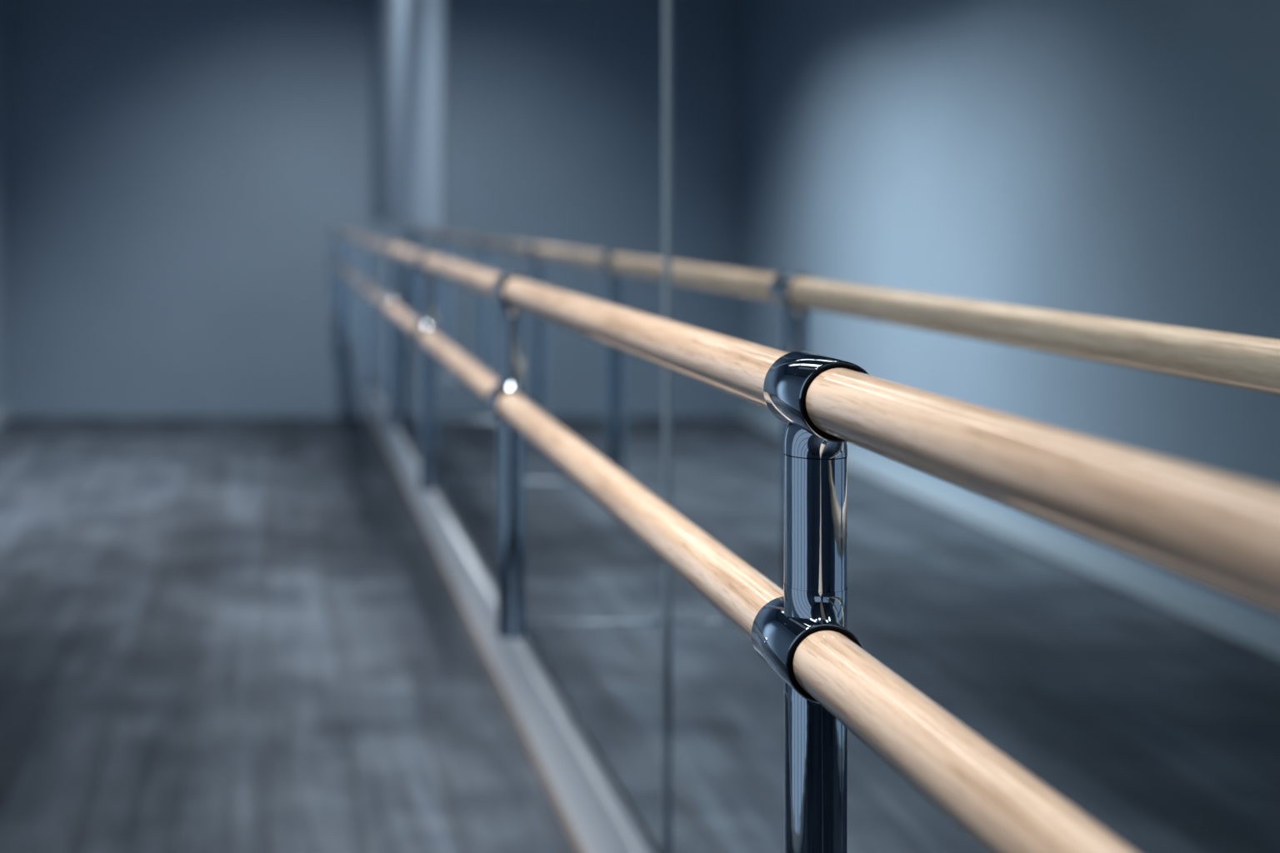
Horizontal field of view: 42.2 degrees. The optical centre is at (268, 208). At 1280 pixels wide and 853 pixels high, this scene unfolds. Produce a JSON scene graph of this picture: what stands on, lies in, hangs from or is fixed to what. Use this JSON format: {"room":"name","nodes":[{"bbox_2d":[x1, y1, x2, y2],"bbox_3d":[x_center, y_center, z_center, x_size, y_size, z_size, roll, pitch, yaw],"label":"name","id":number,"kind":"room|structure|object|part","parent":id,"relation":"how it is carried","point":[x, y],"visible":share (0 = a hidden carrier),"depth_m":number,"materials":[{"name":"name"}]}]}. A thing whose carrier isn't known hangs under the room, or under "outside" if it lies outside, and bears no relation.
{"room":"exercise studio","nodes":[
{"label":"exercise studio","id":0,"kind":"room"},
{"bbox_2d":[0,0,6,407],"bbox_3d":[-1.625,-0.255,3.470,0.100,3.020,12.140,0,0,0],"label":"wall","id":1,"kind":"structure","parent":0,"point":[2,2],"depth_m":9.39,"materials":[{"name":"grey paint"}]},
{"bbox_2d":[0,402,9,423],"bbox_3d":[-1.568,1.212,3.463,0.014,0.085,12.126,0,0,0],"label":"baseboard","id":2,"kind":"structure","parent":1,"relation":"attached to","point":[4,410],"depth_m":9.37,"materials":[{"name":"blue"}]},
{"bbox_2d":[6,0,372,414],"bbox_3d":[-0.448,-0.255,9.590,2.455,3.020,0.100,0,0,0],"label":"wall","id":3,"kind":"structure","parent":0,"point":[181,173],"depth_m":9.54,"materials":[{"name":"grey paint"}]},
{"bbox_2d":[9,405,369,416],"bbox_3d":[-0.483,1.220,9.533,2.183,0.070,0.014,0,0,0],"label":"baseboard","id":4,"kind":"structure","parent":3,"relation":"attached to","point":[14,410],"depth_m":9.53,"materials":[{"name":"grey paint"}]},
{"bbox_2d":[0,416,574,852],"bbox_3d":[-0.448,1.295,3.470,2.455,0.080,12.340,0,0,0],"label":"floor","id":5,"kind":"structure","parent":0,"point":[218,634],"depth_m":4.43,"materials":[{"name":"grey wood"}]},
{"bbox_2d":[371,0,444,228],"bbox_3d":[0.632,-0.846,7.610,0.020,1.838,3.860,0,0,0],"label":"wall pier","id":6,"kind":"object","parent":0,"point":[407,36],"visible":0.88,"depth_m":7.10,"materials":[{"name":"grey paint"}]},
{"bbox_3d":[0.711,-0.255,3.470,0.138,3.020,12.140,0,0,0],"label":"wall","id":7,"kind":"structure","parent":0,"visible":0},
{"bbox_2d":[372,383,398,432],"bbox_3d":[0.633,1.060,8.570,0.018,0.039,1.916,0,0,0],"label":"trim","id":8,"kind":"structure","parent":7,"relation":"attached to","point":[382,401],"depth_m":8.89,"materials":[{"name":"silver metal"}]},
{"bbox_2d":[372,220,399,403],"bbox_3d":[0.633,0.575,8.570,0.006,1.000,1.937,0,0,0],"label":"mirror panel","id":9,"kind":"object","parent":7,"relation":"attached to","point":[388,232],"visible":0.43,"depth_m":8.90,"materials":[{"name":"clear glass"}]},
{"bbox_2d":[330,226,375,327],"bbox_3d":[0.496,0.404,9.300,0.268,0.593,0.081,0,0,0],"label":"post","id":10,"kind":"object","parent":9,"relation":"attached to","point":[336,241],"visible":0.84,"depth_m":9.28,"materials":[{"name":"silver metal"}]},
{"bbox_2d":[341,230,385,351],"bbox_3d":[0.496,0.404,7.750,0.268,0.593,0.081,0,0,0],"label":"post","id":11,"kind":"object","parent":9,"relation":"attached to","point":[349,246],"visible":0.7,"depth_m":7.73,"materials":[{"name":"silver metal"}]},
{"bbox_2d":[398,426,442,509],"bbox_3d":[0.633,1.060,6.640,0.018,0.039,1.896,0,0,0],"label":"trim","id":12,"kind":"structure","parent":7,"relation":"attached to","point":[437,494],"depth_m":6.80,"materials":[{"name":"silver metal"}]},
{"bbox_2d":[400,224,444,499],"bbox_3d":[0.633,0.575,6.640,0.006,1.000,1.917,0,0,0],"label":"mirror panel","id":13,"kind":"object","parent":7,"relation":"attached to","point":[422,238],"visible":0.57,"depth_m":6.78,"materials":[{"name":"clear glass"}]},
{"bbox_2d":[359,235,419,384],"bbox_3d":[0.496,0.404,6.300,0.268,0.593,0.081,0,0,0],"label":"post","id":14,"kind":"object","parent":13,"relation":"attached to","point":[367,254],"visible":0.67,"depth_m":6.28,"materials":[{"name":"silver metal"}]},
{"bbox_3d":[0.513,0.678,6.300,0.233,0.020,0.020,0,0,0],"label":"wall rod","id":15,"kind":"part","parent":14,"relation":"part of","materials":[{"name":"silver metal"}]},
{"bbox_2d":[442,499,497,604],"bbox_3d":[0.633,1.060,4.950,0.018,0.039,1.436,0,0,0],"label":"trim","id":16,"kind":"structure","parent":7,"relation":"attached to","point":[488,582],"depth_m":4.85,"materials":[{"name":"silver metal"}]},
{"bbox_2d":[444,0,504,588],"bbox_3d":[0.633,-0.320,4.950,0.006,2.790,1.457,0,0,0],"label":"mirror panel","id":17,"kind":"object","parent":7,"relation":"attached to","point":[474,30],"visible":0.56,"depth_m":4.84,"materials":[{"name":"clear glass"}]},
{"bbox_2d":[380,241,465,428],"bbox_3d":[0.496,0.404,5.050,0.268,0.593,0.081,0,0,0],"label":"post","id":18,"kind":"object","parent":17,"relation":"attached to","point":[392,266],"visible":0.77,"depth_m":5.03,"materials":[{"name":"silver metal"}]},
{"bbox_3d":[0.513,0.678,5.050,0.233,0.020,0.020,0,0,0],"label":"wall rod","id":19,"kind":"part","parent":18,"relation":"part of","materials":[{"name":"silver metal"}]},
{"bbox_2d":[367,387,640,852],"bbox_3d":[0.627,1.167,3.463,0.030,0.175,12.126,0,0,0],"label":"baseboard","id":20,"kind":"structure","parent":7,"relation":"attached to","point":[594,819],"depth_m":3.77,"materials":[{"name":"white wood"}]},
{"bbox_2d":[505,0,574,728],"bbox_3d":[0.633,-0.320,3.737,0.006,2.790,0.962,0,0,0],"label":"mirror panel","id":21,"kind":"object","parent":7,"relation":"attached to","point":[540,34],"visible":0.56,"depth_m":3.60,"materials":[{"name":"clear glass"}]},
{"bbox_2d":[413,250,497,491],"bbox_3d":[0.496,0.404,3.930,0.268,0.593,0.081,0,0,0],"label":"post","id":22,"kind":"object","parent":21,"relation":"attached to","point":[427,282],"visible":0.79,"depth_m":3.91,"materials":[{"name":"silver metal"}]},
{"bbox_3d":[0.513,0.678,3.930,0.233,0.020,0.020,0,0,0],"label":"wall rod","id":23,"kind":"part","parent":22,"relation":"part of","materials":[{"name":"silver metal"}]},
{"bbox_2d":[330,226,1279,615],"bbox_3d":[0.400,0.136,3.968,0.048,0.048,11.136,0,0,0],"label":"ballet barre","id":24,"kind":"object","parent":22,"relation":"attached to","point":[1217,531],"visible":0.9,"depth_m":0.82,"materials":[{"name":"brown wood"}]},
{"bbox_2d":[517,634,573,731],"bbox_3d":[0.633,1.060,3.737,0.018,0.039,0.941,0,0,0],"label":"trim","id":25,"kind":"structure","parent":7,"relation":"attached to","point":[557,697],"depth_m":3.54,"materials":[{"name":"silver metal"}]},
{"bbox_2d":[573,716,655,852],"bbox_3d":[0.633,1.060,2.877,0.018,0.039,0.731,0,0,0],"label":"trim","id":26,"kind":"structure","parent":7,"relation":"attached to","point":[625,813],"depth_m":2.87,"materials":[{"name":"silver metal"}]},
{"bbox_2d":[575,0,663,852],"bbox_3d":[0.633,-0.320,2.877,0.006,2.790,0.752,0,0,0],"label":"mirror panel","id":27,"kind":"object","parent":7,"relation":"attached to","point":[619,43],"visible":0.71,"depth_m":2.83,"materials":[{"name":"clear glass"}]},
{"bbox_2d":[486,272,654,639],"bbox_3d":[0.496,0.404,2.590,0.268,0.593,0.081,0,0,0],"label":"post","id":28,"kind":"object","parent":27,"relation":"attached to","point":[511,377],"visible":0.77,"depth_m":2.57,"materials":[{"name":"silver metal"}]},
{"bbox_3d":[0.513,0.678,2.590,0.233,0.020,0.020,0,0,0],"label":"wall rod","id":29,"kind":"part","parent":28,"relation":"part of","materials":[{"name":"silver metal"}]},
{"bbox_2d":[663,0,669,852],"bbox_3d":[0.634,-0.334,2.500,0.016,2.763,0.020,0,0,0],"label":"mirror seam","id":30,"kind":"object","parent":7,"relation":"attached to","point":[666,2],"depth_m":2.49,"materials":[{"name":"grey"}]},
{"bbox_2d":[669,0,1279,852],"bbox_3d":[0.633,-0.320,1.725,0.006,2.790,1.547,0,0,0],"label":"mirror panel","id":31,"kind":"object","parent":7,"relation":"attached to","point":[1065,214],"visible":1,"depth_m":1.37,"materials":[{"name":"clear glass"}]},
{"bbox_2d":[751,350,869,852],"bbox_3d":[0.496,0.404,1.149,0.268,0.593,0.081,0,0,0],"label":"post","id":32,"kind":"object","parent":31,"relation":"attached to","point":[814,599],"visible":0.77,"depth_m":1.13,"materials":[{"name":"silver metal"}]},
{"bbox_2d":[329,257,1137,852],"bbox_3d":[0.391,0.320,3.968,0.048,0.048,11.136,0,0,0],"label":"ballet barre","id":33,"kind":"object","parent":32,"relation":"attached to","point":[996,802],"visible":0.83,"depth_m":1.02,"materials":[{"name":"brown wood"}]}
]}

